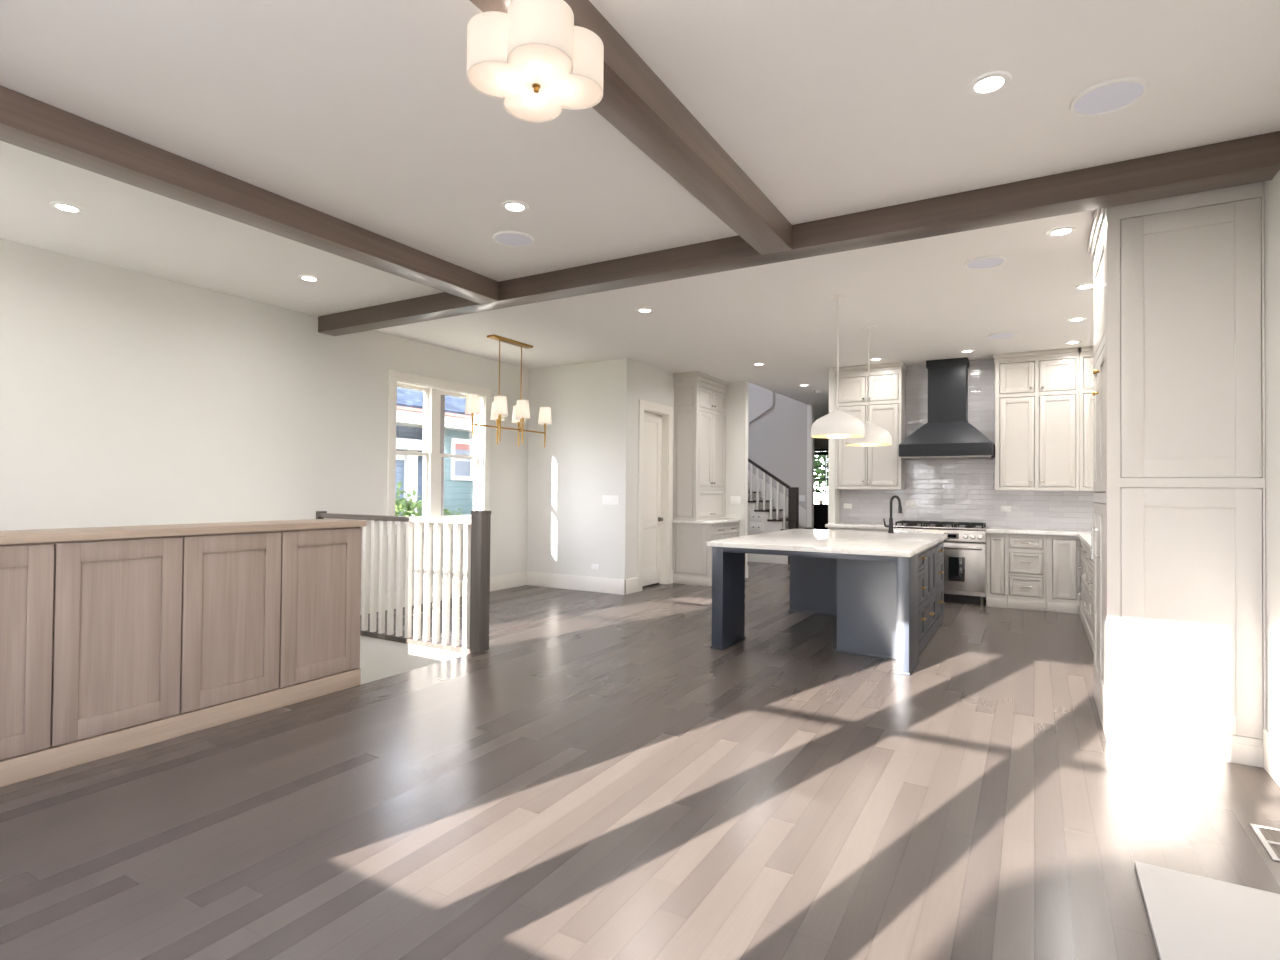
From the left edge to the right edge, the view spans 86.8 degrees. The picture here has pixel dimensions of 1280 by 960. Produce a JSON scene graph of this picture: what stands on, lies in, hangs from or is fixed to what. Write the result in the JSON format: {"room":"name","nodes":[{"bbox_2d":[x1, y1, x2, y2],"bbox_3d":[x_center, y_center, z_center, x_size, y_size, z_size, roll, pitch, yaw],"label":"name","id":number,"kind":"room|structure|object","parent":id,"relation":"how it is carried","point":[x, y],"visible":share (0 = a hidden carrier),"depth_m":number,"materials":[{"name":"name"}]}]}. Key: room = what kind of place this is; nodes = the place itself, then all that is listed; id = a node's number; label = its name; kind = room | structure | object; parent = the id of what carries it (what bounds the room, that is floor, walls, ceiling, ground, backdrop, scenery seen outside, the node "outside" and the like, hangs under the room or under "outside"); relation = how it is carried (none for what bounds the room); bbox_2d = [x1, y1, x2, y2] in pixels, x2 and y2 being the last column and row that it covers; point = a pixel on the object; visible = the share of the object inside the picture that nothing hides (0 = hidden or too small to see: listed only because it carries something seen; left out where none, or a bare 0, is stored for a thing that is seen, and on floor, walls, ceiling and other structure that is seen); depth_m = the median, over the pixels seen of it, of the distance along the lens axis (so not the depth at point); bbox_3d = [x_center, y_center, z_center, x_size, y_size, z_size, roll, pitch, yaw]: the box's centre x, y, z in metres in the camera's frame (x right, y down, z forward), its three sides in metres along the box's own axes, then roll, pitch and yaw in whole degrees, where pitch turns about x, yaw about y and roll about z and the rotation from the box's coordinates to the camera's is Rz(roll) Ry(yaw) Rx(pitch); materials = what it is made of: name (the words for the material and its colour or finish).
{"room":"open-plan living room","nodes":[
{"label":"open-plan living room","id":0,"kind":"room"},
{"bbox_2d":[0,238,528,596],"bbox_3d":[-3.508,1.288,6.387,0.150,5.850,7.350,0,-1,30],"label":"wall","id":1,"kind":"structure","parent":0,"point":[128,397],"depth_m":5.74,"materials":[{"name":"paint"}]},
{"bbox_2d":[422,395,444,516],"bbox_3d":[-2.516,-0.304,8.265,0.023,1.805,0.320,0,-1,30],"label":"trim","id":2,"kind":"structure","parent":1,"relation":"attached to","point":[442,412],"depth_m":8.37,"materials":[{"name":"white wood"}]},
{"bbox_2d":[386,370,490,534],"bbox_3d":[-2.374,-0.292,8.168,0.055,1.821,1.635,0,-1,30],"label":"window frame","id":3,"kind":"structure","parent":1,"relation":"in","point":[394,376],"depth_m":7.79,"materials":[{"name":"white paint"}]},
{"bbox_2d":[395,380,483,523],"bbox_3d":[-2.445,-0.304,8.209,0.148,1.605,1.415,0,-1,30],"label":"window","id":4,"kind":"structure","parent":1,"relation":"in","point":[432,395],"depth_m":8.18,"materials":[{"name":"white paint"}]},
{"bbox_2d":[361,571,526,614],"bbox_3d":[-2.375,1.353,8.168,0.016,0.190,3.130,0,-1,30],"label":"baseboard","id":5,"kind":"structure","parent":1,"relation":"attached to","point":[506,581],"depth_m":8.90,"materials":[{"name":"white paint"}]},
{"bbox_2d":[360,636,466,683],"bbox_3d":[-3.305,2.803,4.423,2.180,2.770,4.210,0,-1,30],"label":"wall","id":6,"kind":"structure","parent":0,"point":[379,658],"depth_m":6.19,"materials":[{"name":"white paint"}]},
{"bbox_2d":[527,358,631,579],"bbox_3d":[-0.917,0.001,9.226,1.770,3.150,0.120,0,-1,30],"label":"wall","id":7,"kind":"structure","parent":0,"point":[585,457],"depth_m":9.09,"materials":[{"name":"paint"}]},
{"bbox_2d":[527,571,625,594],"bbox_3d":[-0.885,1.379,9.102,1.620,0.190,0.016,0,-1,30],"label":"baseboard","id":8,"kind":"structure","parent":7,"relation":"attached to","point":[583,583],"depth_m":9.07,"materials":[{"name":"white paint"}]},
{"bbox_2d":[591,564,598,569],"bbox_3d":[-0.592,1.145,8.940,0.115,0.075,0.009,0,-1,30],"label":"power outlet","id":9,"kind":"object","parent":7,"relation":"attached to","point":[593,566],"visible":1,"depth_m":8.93,"materials":[{"name":"white plastic"}]},
{"bbox_2d":[602,495,618,504],"bbox_3d":[-0.386,0.260,8.836,0.250,0.118,0.011,0,-1,30],"label":"wall plate","id":10,"kind":"object","parent":7,"relation":"attached to","point":[606,499],"visible":1,"depth_m":8.83,"materials":[{"name":"white plastic"}]},
{"bbox_2d":[0,562,1279,959],"bbox_3d":[1.676,1.671,10.768,10.060,0.300,21.650,0,-1,30],"label":"floor","id":11,"kind":"structure","parent":0,"point":[600,780],"depth_m":2.87,"materials":[{"name":"brown wood"}]},
{"bbox_2d":[0,527,361,786],"bbox_3d":[-2.972,0.832,3.120,0.304,1.080,3.708,0,-1,30],"label":"sideboard","id":12,"kind":"object","parent":11,"relation":"on","point":[109,647],"visible":0.99,"depth_m":3.59,"materials":[{"name":"brown wood"}]},
{"bbox_2d":[0,519,366,544],"bbox_3d":[-2.995,0.268,3.160,0.420,0.041,3.715,0,-1,30],"label":"countertop","id":13,"kind":"structure","parent":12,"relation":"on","point":[117,532],"depth_m":3.64,"materials":[{"name":"beige stone"}]},
{"bbox_2d":[316,510,490,651],"bbox_3d":[-2.244,0.840,6.210,2.212,1.165,0.122,0,-1,30],"label":"stair railing","id":14,"kind":"object","parent":11,"relation":"on","point":[476,589],"visible":0.82,"depth_m":5.98,"materials":[{"name":"grey wood"}]},
{"bbox_2d":[672,522,738,585],"bbox_3d":[1.017,1.070,10.153,0.636,0.872,1.087,0,-1,30],"label":"base cabinet","id":15,"kind":"object","parent":11,"relation":"on","point":[692,557],"visible":0.69,"depth_m":9.72,"materials":[{"name":"beige paint"}]},
{"bbox_2d":[672,518,740,523],"bbox_3d":[1.012,0.611,10.157,0.623,0.040,1.100,0,-1,30],"label":"countertop","id":16,"kind":"structure","parent":15,"relation":"on","point":[723,520],"depth_m":9.78,"materials":[{"name":"stone"}]},
{"bbox_2d":[673,371,728,520],"bbox_3d":[0.925,-0.477,10.220,0.408,2.132,1.115,0,-1,30],"label":"tall cabinet","id":17,"kind":"object","parent":16,"relation":"on","point":[699,447],"visible":1,"depth_m":9.86,"materials":[{"name":"beige paint"}]},
{"bbox_2d":[747,458,810,564],"bbox_3d":[2.330,0.168,13.281,2.740,2.876,0.990,0,-1,30],"label":"staircase","id":18,"kind":"structure","parent":11,"relation":"on","point":[762,518],"depth_m":12.73,"materials":[{"name":"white wood"}]},
{"bbox_2d":[749,511,762,520],"bbox_3d":[2.201,0.681,12.827,0.275,0.185,0.020,0,-1,30],"label":"drawer","id":19,"kind":"object","parent":18,"relation":"in","point":[753,515],"depth_m":12.82,"materials":[{"name":"white paint"}]},
{"bbox_2d":[749,521,762,531],"bbox_3d":[2.200,0.881,12.824,0.275,0.185,0.020,0,-1,30],"label":"drawer","id":20,"kind":"object","parent":18,"relation":"in","point":[754,526],"depth_m":12.82,"materials":[{"name":"white paint"}]},
{"bbox_2d":[710,540,943,675],"bbox_3d":[1.901,1.026,6.422,1.623,0.872,2.375,0,-1,30],"label":"kitchen island","id":21,"kind":"object","parent":11,"relation":"on","point":[888,607],"visible":0.97,"depth_m":5.67,"materials":[{"name":"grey wood"}]},
{"bbox_2d":[707,529,947,556],"bbox_3d":[1.896,0.567,6.440,1.635,0.040,2.465,0,-1,30],"label":"island countertop","id":22,"kind":"structure","parent":21,"relation":"on","point":[897,544],"depth_m":5.87,"materials":[{"name":"stone"}]},
{"bbox_2d":[883,495,901,532],"bbox_3d":[2.681,0.362,7.154,0.066,0.403,0.231,1,-1,-28],"label":"faucet","id":23,"kind":"object","parent":22,"relation":"on","point":[890,526],"visible":0.99,"depth_m":7.17,"materials":[{"name":"black metal"}]},
{"bbox_2d":[829,527,888,531],"bbox_3d":[3.005,1.072,9.058,0.802,0.872,0.628,0,-1,30],"label":"base cabinet","id":24,"kind":"object","parent":11,"relation":"on","point":[830,528],"visible":0.02,"depth_m":8.83,"materials":[{"name":"beige paint"}]},
{"bbox_2d":[825,522,897,528],"bbox_3d":[2.992,0.614,9.080,0.853,0.040,0.632,0,-1,30],"label":"countertop","id":25,"kind":"structure","parent":24,"relation":"on","point":[836,525],"depth_m":8.90,"materials":[{"name":"stone"}]},
{"bbox_2d":[893,520,988,605],"bbox_3d":[3.798,1.022,8.565,1.055,0.973,0.695,0,-1,30],"label":"range","id":26,"kind":"object","parent":11,"relation":"on","point":[965,546],"visible":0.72,"depth_m":8.20,"materials":[{"name":"metal"}]},
{"bbox_2d":[893,524,988,529],"bbox_3d":[3.818,0.594,8.599,1.055,0.020,0.631,0,-1,30],"label":"cooktop","id":27,"kind":"object","parent":26,"relation":"in","point":[900,526],"depth_m":8.43,"materials":[{"name":"metal"}]},
{"bbox_2d":[986,533,1007,607],"bbox_3d":[4.367,1.073,8.265,0.220,0.872,0.628,0,-1,30],"label":"base cabinet","id":28,"kind":"object","parent":11,"relation":"on","point":[996,543],"visible":0.95,"depth_m":8.03,"materials":[{"name":"beige paint"}]},
{"bbox_2d":[1007,534,1045,610],"bbox_3d":[4.631,1.074,8.111,0.388,0.872,0.628,0,-1,30],"label":"base cabinet","id":29,"kind":"object","parent":11,"relation":"on","point":[1026,574],"visible":1,"depth_m":7.87,"materials":[{"name":"beige paint"}]},
{"bbox_2d":[1046,535,1079,613],"bbox_3d":[4.949,1.074,7.941,0.328,0.872,0.602,0,-1,30],"label":"base cabinet","id":30,"kind":"object","parent":11,"relation":"on","point":[1062,552],"visible":0.91,"depth_m":7.69,"materials":[{"name":"beige paint"}]},
{"bbox_2d":[1078,539,1083,622],"bbox_3d":[4.976,1.063,7.163,0.578,0.872,0.620,0,-1,30],"label":"base cabinet","id":31,"kind":"object","parent":11,"relation":"on","point":[1081,608],"visible":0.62,"depth_m":7.35,"materials":[{"name":"beige paint"}]},
{"bbox_2d":[1081,543,1088,636],"bbox_3d":[4.629,1.052,6.566,0.578,0.872,0.720,0,-1,30],"label":"base cabinet","id":32,"kind":"object","parent":11,"relation":"on","point":[1085,602],"visible":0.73,"depth_m":6.69,"materials":[{"name":"beige paint"}]},
{"bbox_2d":[1086,548,1093,652],"bbox_3d":[4.256,1.040,5.927,0.578,0.872,0.720,0,-1,30],"label":"base cabinet","id":33,"kind":"object","parent":11,"relation":"on","point":[1090,582],"visible":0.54,"depth_m":6.12,"materials":[{"name":"beige paint"}]},
{"bbox_2d":[1088,181,1265,767],"bbox_3d":[3.075,-0.086,3.985,0.693,3.048,1.002,0,-1,30],"label":"pantry cabinet","id":34,"kind":"object","parent":11,"relation":"on","point":[1178,533],"visible":0.91,"depth_m":3.56,"materials":[{"name":"beige paint"}]},
{"bbox_2d":[1134,861,1279,959],"bbox_3d":[1.594,1.379,1.450,0.668,0.022,1.955,0,-1,30],"label":"hearth slab","id":35,"kind":"object","parent":11,"relation":"on","point":[1191,916],"visible":1,"depth_m":2.13,"materials":[{"name":"stone"}]},
{"bbox_2d":[1250,823,1279,861],"bbox_3d":[2.509,1.410,2.600,0.190,0.007,0.315,0,-1,30],"label":"floor vent","id":36,"kind":"object","parent":11,"relation":"in","point":[1269,837],"visible":1,"depth_m":2.67,"materials":[{"name":"metal"}]},
{"bbox_3d":[3.705,1.022,4.981,0.578,0.872,1.430,0,-1,30],"label":"base cabinet","id":37,"kind":"object","parent":11,"relation":"on","visible":0},
{"bbox_2d":[986,527,1090,548],"bbox_3d":[4.023,0.585,6.412,1.496,0.040,4.207,0,-1,30],"label":"countertop","id":38,"kind":"structure","parent":37,"relation":"on","point":[1084,535],"depth_m":7.83,"materials":[{"name":"stone"}]},
{"bbox_2d":[0,0,1279,421],"bbox_3d":[1.724,-1.631,10.659,10.250,0.200,21.900,0,-1,30],"label":"ceiling","id":39,"kind":"structure","parent":0,"point":[366,114],"depth_m":3.34,"materials":[{"name":"paint"}]},
{"bbox_2d":[49,201,83,213],"bbox_3d":[-3.502,-1.663,4.139,0.164,0.008,0.164,0,-1,30],"label":"recessed light","id":40,"kind":"object","parent":39,"relation":"in","point":[62,206],"visible":1,"depth_m":4.13,"materials":[{"name":"white plastic"}]},
{"bbox_2d":[0,85,497,303],"bbox_3d":[-2.465,-1.588,3.515,0.200,0.160,4.840,0,-1,30],"label":"ceiling beam","id":41,"kind":"structure","parent":39,"relation":"attached to","point":[26,122],"depth_m":3.63,"materials":[{"name":"brown wood"}]},
{"bbox_2d":[298,275,319,281],"bbox_3d":[-2.691,-1.637,5.506,0.164,0.008,0.164,0,-1,30],"label":"recessed light","id":42,"kind":"object","parent":39,"relation":"in","point":[308,278],"visible":1,"depth_m":5.50,"materials":[{"name":"white plastic"}]},
{"bbox_2d":[465,335,551,447],"bbox_3d":[-1.486,-1.004,7.801,0.548,1.189,1.410,0,-1,30],"label":"chandelier","id":43,"kind":"object","parent":39,"relation":"hanging from","point":[499,410],"visible":1,"depth_m":7.62,"materials":[{"name":"gold metal"}]},
{"bbox_2d":[492,231,533,246],"bbox_3d":[-0.859,-1.632,4.594,0.280,0.011,0.280,0,-1,30],"label":"ceiling speaker","id":44,"kind":"object","parent":39,"relation":"attached to","point":[505,238],"visible":1,"depth_m":4.58,"materials":[{"name":"white plastic"}]},
{"bbox_2d":[501,200,528,212],"bbox_3d":[-0.751,-1.640,4.066,0.164,0.008,0.164,0,-1,30],"label":"recessed light","id":45,"kind":"object","parent":39,"relation":"in","point":[513,206],"visible":1,"depth_m":4.06,"materials":[{"name":"white plastic"}]},
{"bbox_2d":[470,0,791,254],"bbox_3d":[-0.337,-1.586,2.275,0.205,0.160,4.840,0,-1,30],"label":"ceiling beam","id":46,"kind":"structure","parent":39,"relation":"attached to","point":[635,100],"depth_m":3.01,"materials":[{"name":"brown wood"}]},
{"bbox_2d":[467,0,603,122],"bbox_3d":[-0.345,-1.399,2.261,0.380,0.214,0.380,0,-1,30],"label":"flush light","id":47,"kind":"object","parent":46,"relation":"hanging from","point":[532,57],"visible":1,"depth_m":2.17,"materials":[{"name":"white fabric"}]},
{"bbox_2d":[468,44,601,120],"bbox_3d":[-0.346,-1.318,2.260,0.370,0.004,0.370,0,-1,30],"label":"diffuser","id":48,"kind":"object","parent":47,"relation":"attached to","point":[513,77],"depth_m":2.23,"materials":[{"name":"white glass"}]},
{"bbox_2d":[636,308,653,312],"bbox_3d":[0.047,-1.600,6.396,0.164,0.008,0.164,0,-1,30],"label":"recessed light","id":49,"kind":"object","parent":39,"relation":"in","point":[641,310],"visible":1,"depth_m":6.39,"materials":[{"name":"white plastic"}]},
{"bbox_2d":[753,363,764,365],"bbox_3d":[1.594,-1.549,9.074,0.164,0.008,0.164,0,-1,30],"label":"recessed light","id":50,"kind":"object","parent":39,"relation":"in","point":[755,364],"visible":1,"depth_m":9.07,"materials":[{"name":"white plastic"}]},
{"bbox_2d":[318,131,1279,335],"bbox_3d":[-0.063,-1.546,5.026,7.170,0.160,0.190,0,-1,30],"label":"ceiling beam","id":51,"kind":"structure","parent":39,"relation":"attached to","point":[1252,159],"depth_m":4.00,"materials":[{"name":"brown wood"}]},
{"bbox_2d":[811,294,864,437],"bbox_3d":[1.719,-0.987,5.881,0.452,1.219,0.452,0,-1,30],"label":"pendant lamp","id":52,"kind":"object","parent":39,"relation":"hanging from","point":[836,424],"visible":1,"depth_m":5.75,"materials":[{"name":"white metal"}]},
{"bbox_2d":[846,326,891,445],"bbox_3d":[2.358,-0.971,6.979,0.452,1.219,0.452,0,-1,30],"label":"pendant lamp","id":53,"kind":"object","parent":39,"relation":"hanging from","point":[875,435],"visible":0.86,"depth_m":6.83,"materials":[{"name":"white metal"}]},
{"bbox_2d":[870,358,882,360],"bbox_3d":[3.018,-1.542,8.661,0.164,0.008,0.164,0,-1,30],"label":"recessed light","id":54,"kind":"object","parent":39,"relation":"in","point":[871,359],"visible":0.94,"depth_m":8.67,"materials":[{"name":"white plastic"}]},
{"bbox_2d":[959,350,974,352],"bbox_3d":[3.921,-1.542,8.122,0.164,0.008,0.164,0,-1,30],"label":"recessed light","id":55,"kind":"object","parent":39,"relation":"in","point":[962,351],"visible":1,"depth_m":8.12,"materials":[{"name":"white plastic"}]},
{"bbox_2d":[964,256,1006,269],"bbox_3d":[2.537,-1.597,4.980,0.280,0.011,0.280,0,-1,30],"label":"ceiling speaker","id":56,"kind":"object","parent":39,"relation":"attached to","point":[985,262],"visible":1,"depth_m":4.97,"materials":[{"name":"white plastic"}]},
{"bbox_2d":[967,258,1003,268],"bbox_3d":[2.537,-1.595,4.980,0.246,0.001,0.246,0,-1,30],"label":"grille","id":57,"kind":"object","parent":56,"relation":"attached to","point":[976,263],"depth_m":4.99,"materials":[{"name":"white plastic"}]},
{"bbox_2d":[967,71,1011,95],"bbox_3d":[1.445,-1.638,2.803,0.164,0.008,0.164,0,-1,30],"label":"recessed light","id":58,"kind":"object","parent":39,"relation":"in","point":[989,83],"visible":1,"depth_m":2.80,"materials":[{"name":"white plastic"}]},
{"bbox_2d":[987,332,1016,338],"bbox_3d":[3.892,-1.552,7.281,0.280,0.011,0.280,0,-1,30],"label":"ceiling speaker","id":59,"kind":"object","parent":39,"relation":"attached to","point":[1002,335],"visible":1,"depth_m":7.26,"materials":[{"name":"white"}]},
{"bbox_2d":[990,333,1014,337],"bbox_3d":[3.892,-1.550,7.281,0.246,0.001,0.246,0,-1,30],"label":"grille","id":60,"kind":"object","parent":59,"relation":"attached to","point":[996,335],"depth_m":7.27,"materials":[{"name":"white"}]},
{"bbox_2d":[1046,226,1075,236],"bbox_3d":[2.722,-1.605,4.378,0.164,0.008,0.164,0,-1,30],"label":"recessed light","id":61,"kind":"object","parent":39,"relation":"in","point":[1060,231],"visible":1,"depth_m":4.37,"materials":[{"name":"white plastic"}]},
{"bbox_2d":[1065,340,1081,343],"bbox_3d":[4.852,-1.541,7.588,0.164,0.008,0.164,0,-1,30],"label":"recessed light","id":62,"kind":"object","parent":39,"relation":"in","point":[1076,341],"visible":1,"depth_m":7.58,"materials":[{"name":"white plastic"}]},
{"bbox_2d":[1067,317,1086,321],"bbox_3d":[4.249,-1.560,6.585,0.164,0.008,0.164,0,-1,30],"label":"recessed light","id":63,"kind":"object","parent":39,"relation":"in","point":[1076,319],"visible":1,"depth_m":6.58,"materials":[{"name":"white plastic"}]},
{"bbox_2d":[1074,283,1092,289],"bbox_3d":[3.645,-1.581,5.535,0.164,0.008,0.164,0,-1,30],"label":"recessed light","id":64,"kind":"object","parent":39,"relation":"in","point":[1087,285],"visible":0.8,"depth_m":5.53,"materials":[{"name":"white plastic"}]},
{"bbox_2d":[1069,77,1148,116],"bbox_3d":[1.997,-1.631,2.890,0.280,0.011,0.280,0,-1,30],"label":"ceiling speaker","id":65,"kind":"object","parent":39,"relation":"attached to","point":[1112,95],"visible":1,"depth_m":2.88,"materials":[{"name":"white plastic"}]},
{"bbox_2d":[630,360,673,578],"bbox_3d":[0.430,0.022,9.899,0.120,3.150,2.400,0,-1,30],"label":"wall","id":66,"kind":"structure","parent":0,"point":[649,383],"depth_m":8.98,"materials":[{"name":"paint"}]},
{"bbox_2d":[624,570,672,594],"bbox_3d":[0.138,1.391,9.264,0.016,0.190,1.326,0,-1,30],"label":"baseboard","id":67,"kind":"structure","parent":66,"relation":"attached to","point":[631,584],"depth_m":8.82,"materials":[{"name":"white paint"}]},
{"bbox_2d":[642,412,662,585],"bbox_3d":[0.138,0.263,9.445,0.093,2.400,0.700,0,-1,30],"label":"door","id":68,"kind":"structure","parent":66,"relation":"in","point":[652,519],"depth_m":9.53,"materials":[{"name":"white paint"}]},
{"bbox_2d":[637,399,672,591],"bbox_3d":[0.168,0.212,9.429,0.141,2.552,0.950,0,-1,30],"label":"door frame","id":69,"kind":"structure","parent":66,"relation":"in","point":[665,411],"depth_m":9.71,"materials":[{"name":"white paint"}]},
{"bbox_2d":[725,381,748,565],"bbox_3d":[1.354,-0.009,10.681,0.690,3.050,0.120,0,-1,30],"label":"wall","id":70,"kind":"structure","parent":0,"point":[736,392],"depth_m":10.54,"materials":[{"name":"paint"}]},
{"bbox_2d":[730,496,740,503],"bbox_3d":[1.483,0.310,10.524,0.165,0.118,0.011,0,-1,30],"label":"wall plate","id":71,"kind":"object","parent":70,"relation":"attached to","point":[733,499],"visible":1,"depth_m":10.52,"materials":[{"name":"white plastic"}]},
{"bbox_2d":[745,565,747,577],"bbox_3d":[1.604,1.421,10.499,0.106,0.190,0.136,0,-1,30],"label":"baseboard","id":72,"kind":"structure","parent":70,"relation":"attached to","point":[746,566],"depth_m":10.47,"materials":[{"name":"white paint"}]},
{"bbox_2d":[748,392,806,526],"bbox_3d":[1.105,-1.430,14.673,5.140,6.000,0.120,0,-1,30],"label":"wall","id":73,"kind":"structure","parent":0,"point":[777,439],"depth_m":13.56,"materials":[{"name":"paint"}]},
{"bbox_2d":[748,383,772,423],"bbox_3d":[0.760,-0.882,14.776,4.440,4.300,0.030,0,-1,30],"label":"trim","id":74,"kind":"structure","parent":73,"relation":"attached to","point":[760,399],"depth_m":13.81,"materials":[{"name":"paint"}]},
{"bbox_2d":[748,470,805,526],"bbox_3d":[2.478,0.179,13.764,1.830,1.580,0.014,0,-1,30],"label":"trim","id":75,"kind":"structure","parent":73,"relation":"attached to","point":[802,512],"depth_m":13.63,"materials":[{"name":"white paint"}]},
{"bbox_2d":[799,495,804,500],"bbox_3d":[3.195,0.360,13.346,0.120,0.118,0.011,0,-1,30],"label":"wall plate","id":76,"kind":"object","parent":73,"relation":"attached to","point":[801,497],"visible":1,"depth_m":13.34,"materials":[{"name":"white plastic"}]},
{"bbox_2d":[807,405,813,528],"bbox_3d":[3.356,0.047,13.334,0.100,3.049,0.150,0,-1,30],"label":"wall","id":77,"kind":"structure","parent":73,"relation":"attached to","point":[810,408],"depth_m":13.28,"materials":[{"name":"white paint"}]},
{"bbox_2d":[814,438,828,448],"bbox_3d":[4.372,0.132,18.834,6.600,3.050,0.150,0,-1,30],"label":"wall","id":78,"kind":"structure","parent":0,"point":[819,443],"depth_m":18.43,"materials":[{"name":"paint"}]},
{"bbox_2d":[814,449,828,451],"bbox_3d":[4.894,0.407,18.489,1.050,2.500,0.110,0,-1,30],"label":"door","id":79,"kind":"structure","parent":78,"relation":"in","point":[815,450],"depth_m":18.44,"materials":[{"name":"black metal"}]},
{"bbox_2d":[814,451,828,529],"bbox_3d":[4.893,0.432,18.487,0.960,2.410,0.045,0,-1,30],"label":"door","id":80,"kind":"structure","parent":79,"relation":"attached to","point":[820,510],"depth_m":18.43,"materials":[{"name":"black metal"}]},
{"bbox_2d":[828,368,839,529],"bbox_3d":[4.906,0.058,13.215,0.089,3.050,9.025,0,-1,30],"label":"wall partition","id":81,"kind":"structure","parent":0,"point":[833,494],"depth_m":9.32,"materials":[{"name":"paint"}]},
{"bbox_2d":[1264,170,1279,741],"bbox_3d":[3.205,-0.095,3.367,0.150,3.050,10.340,0,-1,30],"label":"wall","id":82,"kind":"structure","parent":0,"point":[1271,187],"depth_m":3.29,"materials":[{"name":"paint"}]},
{"bbox_2d":[1263,729,1279,786],"bbox_3d":[1.815,1.292,1.146,0.016,0.190,5.150,0,-1,30],"label":"baseboard","id":83,"kind":"structure","parent":82,"relation":"attached to","point":[1271,745],"depth_m":3.25,"materials":[{"name":"white paint"}]},
{"bbox_3d":[4.351,-0.009,8.768,3.605,3.050,0.150,0,-1,30],"label":"wall","id":84,"kind":"structure","parent":0,"visible":0},
{"bbox_2d":[840,359,1093,529],"bbox_3d":[4.288,-0.468,8.720,3.365,2.135,0.012,0,-1,30],"label":"wall","id":85,"kind":"structure","parent":84,"relation":"attached to","point":[942,490],"depth_m":8.74,"materials":[{"name":"tile"}]},
{"bbox_2d":[844,503,851,508],"bbox_3d":[2.913,0.363,9.493,0.115,0.070,0.009,0,-1,30],"label":"power outlet","id":86,"kind":"object","parent":85,"relation":"attached to","point":[846,505],"visible":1,"depth_m":9.49,"materials":[{"name":"white plastic"}]},
{"bbox_2d":[833,362,906,489],"bbox_3d":[3.118,-0.705,9.194,0.905,1.662,0.352,0,-1,30],"label":"upper cabinet","id":87,"kind":"object","parent":85,"relation":"attached to","point":[856,467],"visible":0.95,"depth_m":9.04,"materials":[{"name":"beige paint"}]},
{"bbox_2d":[906,501,914,505],"bbox_3d":[3.622,0.314,9.081,0.115,0.070,0.009,0,-1,30],"label":"power outlet","id":88,"kind":"object","parent":85,"relation":"attached to","point":[908,503],"visible":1,"depth_m":9.07,"materials":[{"name":"white plastic"}]},
{"bbox_2d":[899,357,994,459],"bbox_3d":[3.899,-0.907,8.601,1.060,1.264,0.596,0,-1,30],"label":"range hood","id":89,"kind":"object","parent":85,"relation":"attached to","point":[947,434],"visible":0.96,"depth_m":8.54,"materials":[{"name":"metal"}]},
{"bbox_2d":[1001,506,1010,511],"bbox_3d":[4.598,0.360,8.511,0.115,0.070,0.009,0,-1,30],"label":"power outlet","id":90,"kind":"object","parent":85,"relation":"attached to","point":[1003,508],"visible":1,"depth_m":8.51,"materials":[{"name":"white plastic"}]},
{"bbox_2d":[993,348,1078,490],"bbox_3d":[4.803,-0.704,8.212,0.915,1.662,0.352,0,-1,30],"label":"upper cabinet","id":91,"kind":"object","parent":85,"relation":"attached to","point":[1037,392],"visible":0.99,"depth_m":8.09,"materials":[{"name":"beige paint"}]},
{"bbox_2d":[1078,346,1092,490],"bbox_3d":[5.415,-0.703,7.856,0.596,1.662,0.352,0,-1,30],"label":"upper cabinet","id":92,"kind":"object","parent":85,"relation":"attached to","point":[1085,353],"visible":0.36,"depth_m":7.84,"materials":[{"name":"beige paint"}]},
{"label":"outside","id":93,"kind":"structure","parent":0,"visible":0},
{"bbox_3d":[5.014,2.120,8.613,120.000,0.100,140.000,0,-1,30],"label":"ground","id":94,"kind":"structure","parent":93,"visible":0},
{"bbox_2d":[395,481,421,516],"bbox_3d":[-3.886,1.015,10.715,1.097,2.015,1.237,0,-1,30],"label":"shrub","id":95,"kind":"object","parent":94,"relation":"on","point":[402,504],"visible":0.17,"depth_m":10.75,"materials":[{"name":"green plant"}]},
{"bbox_2d":[395,387,473,516],"bbox_3d":[-5.171,-0.765,14.368,5.400,5.650,13.200,0,-1,30],"label":"house","id":96,"kind":"structure","parent":94,"relation":"on","point":[458,472],"depth_m":12.37,"materials":[{"name":"blue wood"}]},
{"bbox_2d":[455,443,470,449],"bbox_3d":[-3.378,-0.630,12.870,0.017,0.110,0.420,0,-1,30],"label":"window shade","id":97,"kind":"object","parent":96,"relation":"hanging from","point":[458,446],"depth_m":12.86,"materials":[{"name":"fabric"}]},
{"bbox_2d":[444,508,463,515],"bbox_3d":[-3.366,1.273,12.010,0.728,1.546,0.879,0,-1,30],"label":"shrub","id":98,"kind":"object","parent":94,"relation":"on","point":[448,512],"visible":0.02,"depth_m":12.08,"materials":[{"name":"green plant"}]},
{"bbox_2d":[814,451,827,503],"bbox_3d":[6.309,-0.340,23.616,4.736,5.280,3.550,0,-1,30],"label":"street tree","id":99,"kind":"object","parent":94,"relation":"on","point":[817,462],"visible":0.06,"depth_m":22.68,"materials":[{"name":"green plant"}]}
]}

